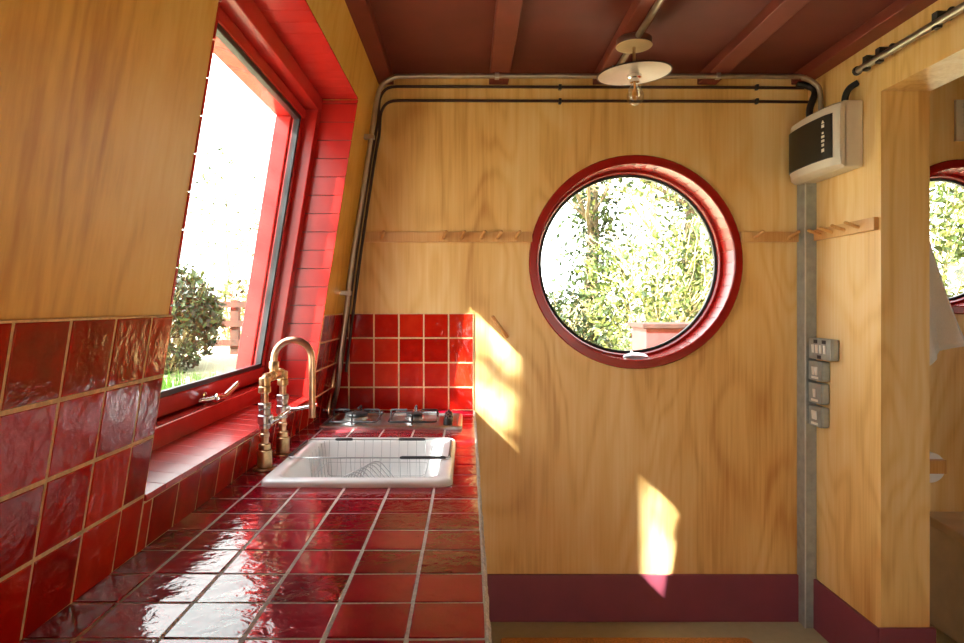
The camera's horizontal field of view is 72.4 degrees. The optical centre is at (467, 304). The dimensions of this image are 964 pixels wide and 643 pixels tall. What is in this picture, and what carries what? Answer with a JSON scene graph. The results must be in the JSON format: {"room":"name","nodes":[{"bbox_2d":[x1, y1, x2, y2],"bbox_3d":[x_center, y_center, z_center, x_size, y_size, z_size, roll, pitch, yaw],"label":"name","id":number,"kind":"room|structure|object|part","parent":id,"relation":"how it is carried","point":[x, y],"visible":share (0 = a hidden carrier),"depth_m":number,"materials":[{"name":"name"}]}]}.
{"room":"kitchen","nodes":[
{"label":"kitchen","id":0,"kind":"room"},
{"bbox_2d":[0,0,378,409],"bbox_3d":[-0.662,0.183,0.686,0.574,2.340,4.573,0,0,0],"label":"wall","id":1,"kind":"structure","parent":0,"point":[101,101],"depth_m":0.91,"materials":[{"name":"brown wood"}]},
{"bbox_2d":[0,313,342,642],"bbox_3d":[-0.567,0.234,0.807,0.077,0.434,4.015,0,0,0],"label":"wall","id":2,"kind":"structure","parent":1,"relation":"attached to","point":[80,396],"depth_m":0.96,"materials":[{"name":"red tile"}]},
{"bbox_2d":[144,0,357,500],"bbox_3d":[-0.631,-0.231,1.849,0.448,1.223,1.345,0,0,0],"label":"window","id":3,"kind":"structure","parent":1,"relation":"in","point":[278,49],"depth_m":2.34,"materials":[{"name":"red paint"}]},
{"bbox_3d":[-0.718,0.255,1.897,0.045,0.047,0.203,0,0,5],"label":"handle","id":4,"kind":"part","parent":3,"relation":"part of","materials":[{"name":"silver metal"}]},
{"bbox_3d":[-0.682,-0.218,1.907,0.188,0.983,0.965,0,0,0],"label":"sash","id":5,"kind":"part","parent":3,"relation":"part of","materials":[{"name":"red paint"}]},
{"bbox_3d":[-0.730,-0.231,1.959,0.250,1.223,1.124,0,0,0],"label":"frame","id":6,"kind":"part","parent":3,"relation":"part of","materials":[{"name":"red paint"}]},
{"bbox_2d":[331,73,823,408],"bbox_3d":[0.436,-0.266,2.688,2.028,1.401,0.089,0,0,2],"label":"conduit","id":7,"kind":"object","parent":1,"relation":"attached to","point":[370,137],"visible":0.9,"depth_m":2.68,"materials":[{"name":"metal"}]},
{"bbox_2d":[369,0,895,74],"bbox_3d":[1.350,-1.037,0.712,4.200,0.100,4.923,0,0,0],"label":"ceiling","id":8,"kind":"structure","parent":0,"point":[418,36],"depth_m":2.39,"materials":[{"name":"brown paint"}]},
{"bbox_2d":[345,0,393,84],"bbox_3d":[-0.359,-0.966,0.612,0.082,0.043,4.423,0,0,0],"label":"beam","id":9,"kind":"structure","parent":8,"relation":"attached to","point":[361,12],"depth_m":2.33,"materials":[{"name":"brown paint"}]},
{"bbox_2d":[489,0,522,84],"bbox_3d":[0.131,-0.966,0.612,0.082,0.043,4.423,0,0,0],"label":"beam","id":10,"kind":"structure","parent":8,"relation":"attached to","point":[507,12],"depth_m":2.31,"materials":[{"name":"brown paint"}]},
{"bbox_2d":[593,0,665,84],"bbox_3d":[0.575,-0.966,0.612,0.082,0.043,4.423,0,0,0],"label":"beam","id":11,"kind":"structure","parent":8,"relation":"attached to","point":[638,10],"depth_m":2.25,"materials":[{"name":"brown paint"}]},
{"bbox_2d":[596,32,672,105],"bbox_3d":[0.588,-0.826,2.330,0.263,0.236,0.263,0,0,0],"label":"pendant lamp","id":12,"kind":"object","parent":11,"relation":"hanging from","point":[634,72],"visible":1,"depth_m":2.32,"materials":[{"name":"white metal"}]},
{"bbox_3d":[0.588,-0.871,2.330,0.011,0.088,0.010,0,0,0],"label":"lamp stem","id":13,"kind":"part","parent":12,"relation":"part of","materials":[{"name":"gold metal"}]},
{"bbox_3d":[0.588,-0.915,2.330,0.128,0.005,0.128,0,0,0],"label":"rose plate","id":14,"kind":"part","parent":12,"relation":"part of","materials":[{"name":"white metal"}]},
{"bbox_3d":[0.588,-0.827,2.330,0.258,0.034,0.258,0,0,0],"label":"lamp shade","id":15,"kind":"part","parent":12,"relation":"part of","materials":[{"name":"white ceramic"}]},
{"bbox_2d":[613,0,664,65],"bbox_3d":[0.588,-0.930,0.546,0.040,0.027,4.253,0,0,0],"label":"conduit","id":16,"kind":"object","parent":11,"relation":"attached to","point":[658,3],"visible":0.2,"depth_m":2.15,"materials":[{"name":"metal"}]},
{"bbox_2d":[697,0,809,84],"bbox_3d":[1.023,-0.966,0.612,0.082,0.043,4.423,0,0,0],"label":"beam","id":17,"kind":"structure","parent":8,"relation":"attached to","point":[776,13],"depth_m":2.33,"materials":[{"name":"brown paint"}]},
{"bbox_2d":[791,0,937,84],"bbox_3d":[1.422,-0.966,0.612,0.074,0.043,4.423,0,0,0],"label":"beam","id":18,"kind":"structure","parent":8,"relation":"attached to","point":[898,12],"depth_m":2.33,"materials":[{"name":"brown paint"}]},
{"bbox_2d":[336,76,963,573],"bbox_3d":[1.440,0.183,2.898,4.020,2.340,0.150,0,0,0],"label":"wall","id":19,"kind":"structure","parent":0,"point":[686,465],"depth_m":2.82,"materials":[{"name":"brown wood"}]},
{"bbox_2d":[329,313,472,409],"bbox_3d":[-0.286,0.243,2.819,0.618,0.415,0.008,0,0,0],"label":"wall","id":20,"kind":"structure","parent":19,"relation":"attached to","point":[397,360],"depth_m":2.81,"materials":[{"name":"red tile"}]},
{"bbox_2d":[491,315,508,337],"bbox_3d":[0.136,0.093,2.795,0.015,0.099,0.103,0,0,45],"label":"wooden peg","id":21,"kind":"object","parent":19,"relation":"attached to","point":[493,317],"visible":1,"depth_m":2.79,"materials":[{"name":"brown wood"}]},
{"bbox_2d":[342,84,803,371],"bbox_3d":[0.446,-0.329,2.810,1.979,1.226,0.037,0,0,-1],"label":"cable","id":22,"kind":"object","parent":19,"relation":"attached to","point":[756,87],"visible":0.87,"depth_m":2.81,"materials":[{"name":"black rubber"}]},
{"bbox_2d":[344,98,807,371],"bbox_3d":[0.473,-0.299,2.811,1.993,1.166,0.038,0,0,-1],"label":"cable","id":23,"kind":"object","parent":19,"relation":"attached to","point":[756,101],"visible":0.98,"depth_m":2.81,"materials":[{"name":"black rubber"}]},
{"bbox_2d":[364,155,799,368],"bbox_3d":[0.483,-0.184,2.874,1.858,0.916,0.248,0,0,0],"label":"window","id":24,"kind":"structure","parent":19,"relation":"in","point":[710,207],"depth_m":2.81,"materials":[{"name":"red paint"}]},
{"bbox_3d":[-0.086,-0.292,2.787,0.720,0.046,0.073,0,0,0],"label":"peg rail","id":25,"kind":"part","parent":24,"relation":"part of","materials":[{"name":"brown wood"}]},
{"bbox_3d":[1.288,-0.292,2.787,0.247,0.046,0.073,0,0,0],"label":"peg rail","id":26,"kind":"part","parent":24,"relation":"part of","materials":[{"name":"brown wood"}]},
{"bbox_2d":[487,574,798,621],"bbox_3d":[0.735,1.253,2.815,1.410,0.200,0.016,0,0,0],"label":"baseboard","id":27,"kind":"structure","parent":19,"relation":"attached to","point":[512,597],"depth_m":2.81,"materials":[{"name":"red paint"}]},
{"bbox_2d":[930,159,963,313],"bbox_3d":[2.115,-0.292,2.904,0.664,0.664,0.189,0,0,0],"label":"window","id":28,"kind":"structure","parent":19,"relation":"in","point":[950,171],"depth_m":2.91,"materials":[{"name":"red paint"}]},
{"bbox_2d":[954,100,963,140],"bbox_3d":[2.170,-0.789,2.816,0.170,0.175,0.014,0,0,0],"label":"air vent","id":29,"kind":"object","parent":19,"relation":"in","point":[958,104],"visible":1,"depth_m":2.81,"materials":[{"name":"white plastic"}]},
{"bbox_2d":[490,622,956,642],"bbox_3d":[1.250,1.413,0.612,4.400,0.120,4.723,0,0,0],"label":"floor","id":30,"kind":"structure","parent":0,"point":[757,632],"depth_m":2.73,"materials":[{"name":"brown wood"}]},
{"bbox_2d":[501,638,752,642],"bbox_3d":[0.630,1.344,2.199,1.000,0.018,0.898,0,0,0],"label":"doormat","id":31,"kind":"object","parent":30,"relation":"on","point":[503,640],"visible":1,"depth_m":2.62,"materials":[{"name":"brown"}]},
{"bbox_2d":[930,512,963,642],"bbox_3d":[2.320,1.119,2.441,0.960,0.469,0.762,0,0,0],"label":"toilet","id":32,"kind":"object","parent":30,"relation":"on","point":[946,528],"visible":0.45,"depth_m":2.69,"materials":[{"name":"brown wood"}]},
{"bbox_3d":[2.320,0.903,2.441,0.960,0.039,0.761,0,0,0],"label":"box lid","id":33,"kind":"part","parent":32,"relation":"part of","materials":[{"name":"brown wood"}]},
{"bbox_3d":[-0.291,0.922,0.604,0.618,0.862,4.398,0,0,0],"label":"base cabinet","id":34,"kind":"object","parent":30,"relation":"on","visible":0},
{"bbox_2d":[18,410,491,642],"bbox_3d":[-0.288,0.472,0.612,0.643,0.047,4.423,0,0,0],"label":"countertop","id":35,"kind":"structure","parent":34,"relation":"on","point":[253,563],"depth_m":1.11,"materials":[{"name":"red tile"}]},
{"bbox_2d":[253,336,317,471],"bbox_3d":[-0.512,0.270,1.887,0.150,0.360,0.237,0,0,0],"label":"mixer tap","id":36,"kind":"object","parent":35,"relation":"on","point":[265,418],"visible":0.98,"depth_m":1.88,"materials":[{"name":"gold metal"}]},
{"bbox_2d":[253,442,275,471],"bbox_3d":[-0.556,0.414,1.800,0.063,0.072,0.062,0,0,0],"label":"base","id":37,"kind":"object","parent":36,"relation":"on","point":[264,452],"depth_m":1.78,"materials":[{"name":"gold metal"}]},
{"bbox_3d":[-0.520,0.308,1.831,0.018,0.025,0.082,0,0,19],"label":"valve lever","id":38,"kind":"part","parent":36,"relation":"part of","materials":[{"name":"silver metal"}]},
{"bbox_2d":[272,430,291,456],"bbox_3d":[-0.556,0.414,1.975,0.063,0.072,0.062,0,0,0],"label":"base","id":39,"kind":"object","parent":36,"relation":"on","point":[282,439],"depth_m":1.96,"materials":[{"name":"gold metal"}]},
{"bbox_3d":[-0.501,0.207,1.887,0.129,0.233,0.019,0,0,0],"label":"spout","id":40,"kind":"part","parent":36,"relation":"part of","materials":[{"name":"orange metal"}]},
{"bbox_3d":[-0.492,0.307,1.968,0.085,0.027,0.015,0,0,9],"label":"valve lever","id":41,"kind":"part","parent":36,"relation":"part of","materials":[{"name":"silver metal"}]},
{"bbox_2d":[261,437,455,487],"bbox_3d":[-0.279,0.531,1.887,0.479,0.200,0.539,0,0,0],"label":"sink","id":42,"kind":"object","parent":35,"relation":"in","point":[291,473],"visible":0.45,"depth_m":2.09,"materials":[{"name":"white ceramic"}]},
{"bbox_2d":[288,438,452,476],"bbox_3d":[-0.279,0.478,1.960,0.461,0.115,0.259,0,0,0],"label":"dish rack","id":43,"kind":"object","parent":42,"relation":"in","point":[407,457],"visible":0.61,"depth_m":1.95,"materials":[{"name":"grey metal"}]},
{"bbox_3d":[-0.505,0.426,1.960,0.008,0.008,0.210,0,0,0],"label":"rest arm","id":44,"kind":"part","parent":43,"relation":"part of","materials":[{"name":"black ceramic"}]},
{"bbox_3d":[-0.052,0.426,1.960,0.008,0.008,0.210,0,0,0],"label":"rest arm","id":45,"kind":"part","parent":43,"relation":"part of","materials":[{"name":"metal"}]},
{"bbox_2d":[319,405,462,429],"bbox_3d":[-0.281,0.423,2.518,0.518,0.052,0.293,0,0,0],"label":"gas hob","id":46,"kind":"object","parent":35,"relation":"in","point":[368,419],"visible":1,"depth_m":2.47,"materials":[{"name":"metal"}]},
{"bbox_3d":[-0.425,0.431,2.515,0.116,0.023,0.116,0,0,0],"label":"burner","id":47,"kind":"part","parent":46,"relation":"part of","materials":[{"name":"metal"}]},
{"bbox_2d":[319,413,462,429],"bbox_3d":[-0.281,0.443,2.518,0.518,0.012,0.293,0,0,0],"label":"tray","id":48,"kind":"object","parent":46,"relation":"on","point":[338,421],"depth_m":2.44,"materials":[{"name":"metal"}]},
{"bbox_3d":[-0.205,0.431,2.515,0.096,0.023,0.096,0,0,0],"label":"burner","id":49,"kind":"part","parent":46,"relation":"part of","materials":[{"name":"metal"}]},
{"bbox_3d":[-0.075,0.426,2.430,0.034,0.033,0.034,0,0,0],"label":"control knob","id":50,"kind":"part","parent":46,"relation":"part of","materials":[{"name":"black ceramic"}]},
{"bbox_2d":[808,0,963,626],"bbox_3d":[1.545,0.183,0.612,0.172,2.340,4.423,0,0,0],"label":"wall","id":51,"kind":"structure","parent":0,"point":[873,287],"depth_m":2.32,"materials":[{"name":"brown wood"}]},
{"bbox_2d":[797,183,815,627],"bbox_3d":[1.433,0.419,2.786,0.050,1.865,0.072,0,0,0],"label":"steel trunking","id":52,"kind":"object","parent":51,"relation":"attached to","point":[806,193],"visible":0.99,"depth_m":2.75,"materials":[{"name":"grey metal"}]},
{"bbox_3d":[1.411,0.419,2.752,0.005,1.865,0.005,0,0,0],"label":"trunking lid","id":53,"kind":"part","parent":52,"relation":"part of","materials":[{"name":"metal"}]},
{"bbox_2d":[809,382,828,404],"bbox_3d":[1.437,0.361,2.699,0.043,0.084,0.098,0,0,0],"label":"switch box","id":54,"kind":"object","parent":51,"relation":"attached to","point":[818,392],"visible":1,"depth_m":2.67,"materials":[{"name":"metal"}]},
{"bbox_3d":[1.424,0.361,2.699,0.005,0.082,0.096,0,0,0],"label":"plate","id":55,"kind":"part","parent":54,"relation":"part of","materials":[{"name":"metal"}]},
{"bbox_2d":[809,405,828,427],"bbox_3d":[1.437,0.457,2.699,0.043,0.083,0.098,0,0,0],"label":"switch box","id":56,"kind":"object","parent":51,"relation":"attached to","point":[818,415],"visible":1,"depth_m":2.67,"materials":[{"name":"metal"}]},
{"bbox_3d":[1.424,0.457,2.699,0.005,0.081,0.096,0,0,0],"label":"plate","id":57,"kind":"part","parent":56,"relation":"part of","materials":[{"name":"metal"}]},
{"bbox_2d":[809,360,829,381],"bbox_3d":[1.437,0.270,2.696,0.043,0.081,0.103,0,0,0],"label":"switch box","id":58,"kind":"object","parent":51,"relation":"attached to","point":[819,370],"visible":1,"depth_m":2.66,"materials":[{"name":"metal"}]},
{"bbox_3d":[1.424,0.270,2.696,0.005,0.079,0.101,0,0,0],"label":"plate","id":59,"kind":"part","parent":58,"relation":"part of","materials":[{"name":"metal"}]},
{"bbox_2d":[809,338,838,360],"bbox_3d":[1.437,0.179,2.664,0.043,0.086,0.168,0,0,0],"label":"switch box","id":60,"kind":"object","parent":51,"relation":"attached to","point":[819,348],"visible":1,"depth_m":2.62,"materials":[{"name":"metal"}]},
{"bbox_2d":[789,100,862,184],"bbox_3d":[1.397,-0.633,2.612,0.123,0.248,0.375,0,0,0],"label":"box","id":61,"kind":"object","parent":51,"relation":"attached to","point":[827,143],"visible":0.98,"depth_m":2.48,"materials":[{"name":"white plastic"}]},
{"bbox_2d":[796,81,816,116],"bbox_3d":[1.429,-0.848,2.775,0.055,0.205,0.084,0,0,-39],"label":"hose","id":62,"kind":"object","parent":61,"relation":"attached to","point":[800,84],"visible":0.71,"depth_m":2.75,"materials":[{"name":"rubber"}]},
{"bbox_2d":[841,80,858,100],"bbox_3d":[1.438,-0.794,2.475,0.063,0.097,0.029,0,0,42],"label":"hose","id":63,"kind":"object","parent":61,"relation":"attached to","point":[845,96],"visible":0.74,"depth_m":2.47,"materials":[{"name":"rubber"}]},
{"bbox_2d":[807,217,878,240],"bbox_3d":[1.423,-0.290,2.541,0.072,0.046,0.409,0,0,0],"label":"peg rail","id":64,"kind":"object","parent":51,"relation":"attached to","point":[869,224],"visible":1,"depth_m":2.50,"materials":[{"name":"brown wood"}]},
{"bbox_2d":[813,579,878,642],"bbox_3d":[1.452,1.250,2.536,0.014,0.207,0.448,0,0,0],"label":"baseboard","id":65,"kind":"structure","parent":51,"relation":"attached to","point":[835,620],"depth_m":2.57,"materials":[{"name":"red paint"}]},
{"bbox_2d":[877,627,935,642],"bbox_3d":[1.545,1.246,2.317,0.200,0.215,0.014,0,0,0],"label":"baseboard","id":66,"kind":"structure","parent":51,"relation":"attached to","point":[886,634],"depth_m":2.31,"materials":[{"name":"red paint"}]},
{"bbox_2d":[852,2,963,75],"bbox_3d":[1.429,-0.866,1.651,0.060,0.066,1.502,0,0,0],"label":"metal rail","id":67,"kind":"object","parent":51,"relation":"attached to","point":[939,18],"visible":1,"depth_m":2.10,"materials":[{"name":"metal"}]},
{"bbox_2d":[930,459,946,473],"bbox_3d":[1.698,0.593,2.485,0.135,0.051,0.160,0,0,0],"label":"paper holder","id":68,"kind":"object","parent":51,"relation":"attached to","point":[937,466],"visible":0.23,"depth_m":2.40,"materials":[{"name":"brown wood"}]},
{"bbox_2d":[930,452,943,482],"bbox_3d":[1.709,0.601,2.483,0.112,0.112,0.107,0,0,0],"label":"toilet roll","id":69,"kind":"object","parent":68,"relation":"on","point":[933,477],"visible":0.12,"depth_m":2.43,"materials":[{"name":"paper"}]},
{"bbox_3d":[1.663,-0.447,2.520,0.065,0.080,0.060,0,0,0],"label":"towel hook","id":70,"kind":"object","parent":51,"relation":"attached to","visible":0},
{"bbox_2d":[930,243,963,364],"bbox_3d":[1.725,-0.082,2.514,0.224,0.780,0.302,0,0,20],"label":"towel","id":71,"kind":"object","parent":70,"relation":"hanging from","point":[945,331],"visible":0.16,"depth_m":2.40,"materials":[{"name":"white fabric"}]},
{"label":"outside","id":72,"kind":"structure","parent":0,"visible":0},
{"bbox_2d":[164,304,681,386],"bbox_3d":[2.000,1.018,6.000,52.000,2.169,40.000,0,0,0],"label":"ground","id":73,"kind":"structure","parent":72,"point":[222,360],"depth_m":8.79,"materials":[{"name":"green plant"}]},
{"bbox_2d":[161,366,235,389],"bbox_3d":[-3.097,1.018,6.902,1.906,0.717,0.913,0,0,0],"label":"grass","id":74,"kind":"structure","parent":73,"relation":"on","point":[168,384],"depth_m":7.18,"materials":[{"name":"green plant"}]},
{"bbox_2d":[164,256,235,374],"bbox_3d":[-3.789,0.054,8.196,1.541,1.691,1.495,0,0,-40],"label":"shrub","id":75,"kind":"object","parent":73,"relation":"on","point":[192,318],"visible":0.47,"depth_m":8.11,"materials":[{"name":"green plant"}]},
{"bbox_2d":[200,300,245,353],"bbox_3d":[-2.675,0.347,9.650,2.950,0.828,0.140,0,0,0],"label":"fence","id":76,"kind":"object","parent":73,"relation":"on","point":[235,323],"visible":0.11,"depth_m":9.58,"materials":[{"name":"brown wood"}]},
{"bbox_3d":[-2.675,0.553,9.600,2.950,0.090,0.040,0,0,0],"label":"rail","id":77,"kind":"part","parent":76,"relation":"part of","materials":[{"name":"brown wood"}]},
{"bbox_3d":[-2.675,0.273,9.600,2.950,0.090,0.040,0,0,0],"label":"rail","id":78,"kind":"part","parent":76,"relation":"part of","materials":[{"name":"brown wood"}]},
{"bbox_3d":[-2.675,-0.007,9.600,2.950,0.090,0.040,0,0,0],"label":"rail","id":79,"kind":"part","parent":76,"relation":"part of","materials":[{"name":"brown wood"}]},
{"bbox_3d":[-3.420,0.347,9.670,0.120,0.828,0.100,0,0,0],"label":"post","id":80,"kind":"part","parent":76,"relation":"part of","materials":[{"name":"brown wood"}]},
{"bbox_2d":[180,137,266,339],"bbox_3d":[-4.466,-1.059,12.072,2.654,3.553,2.629,0,0,0],"label":"bare tree","id":81,"kind":"object","parent":73,"relation":"on","point":[226,248],"visible":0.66,"depth_m":11.96,"materials":[{"name":"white plant"}]},
{"bbox_2d":[210,258,249,339],"bbox_3d":[-3.675,-0.057,11.555,1.972,1.589,1.438,0,0,-4],"label":"shrub","id":82,"kind":"object","parent":73,"relation":"on","point":[242,291],"visible":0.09,"depth_m":11.30,"materials":[{"name":"green plant"}]},
{"bbox_2d":[547,286,624,346],"bbox_3d":[1.240,0.188,8.373,1.614,0.975,1.188,0,0,0],"label":"shrub","id":83,"kind":"object","parent":73,"relation":"on","point":[583,333],"visible":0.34,"depth_m":8.16,"materials":[{"name":"green plant"}]},
{"bbox_2d":[545,179,638,346],"bbox_3d":[2.143,-2.509,8.541,3.208,6.395,4.737,0,0,22],"label":"tree","id":84,"kind":"object","parent":73,"relation":"on","point":[591,226],"visible":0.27,"depth_m":8.52,"materials":[{"name":"green plant"}]},
{"bbox_2d":[570,178,710,320],"bbox_3d":[2.263,-1.363,8.179,2.662,3.882,2.727,0,0,44],"label":"bare tree","id":85,"kind":"object","parent":73,"relation":"on","point":[652,219],"visible":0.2,"depth_m":7.99,"materials":[{"name":"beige plant"}]},
{"bbox_2d":[574,209,712,349],"bbox_3d":[2.375,-0.227,7.524,2.299,2.089,1.542,0,0,8],"label":"shrub","id":86,"kind":"object","parent":73,"relation":"on","point":[681,284],"visible":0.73,"depth_m":7.45,"materials":[{"name":"green plant"}]},
{"bbox_2d":[627,322,689,349],"bbox_3d":[1.478,1.033,4.800,0.525,1.804,0.460,0,0,0],"label":"crate","id":87,"kind":"object","parent":73,"relation":"on","point":[644,334],"visible":0.12,"depth_m":4.60,"materials":[{"name":"paint"}]},
{"bbox_2d":[616,178,712,321],"bbox_3d":[3.213,-2.839,8.932,4.589,6.604,4.245,0,0,0],"label":"tree","id":88,"kind":"object","parent":73,"relation":"on","point":[680,206],"visible":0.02,"depth_m":8.89,"materials":[{"name":"green plant"}]},
{"bbox_2d":[617,184,711,298],"bbox_3d":[3.430,-1.792,7.482,2.786,5.012,3.604,0,0,-28],"label":"bare tree","id":89,"kind":"object","parent":73,"relation":"on","point":[707,249],"visible":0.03,"depth_m":7.91,"materials":[{"name":"green plant"}]},
{"bbox_2d":[930,182,963,297],"bbox_3d":[5.807,-0.946,8.033,3.915,3.130,2.718,0,0,-8],"label":"shrub","id":90,"kind":"object","parent":73,"relation":"on","point":[950,224],"visible":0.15,"depth_m":7.53,"materials":[{"name":"green plant"}]}
]}

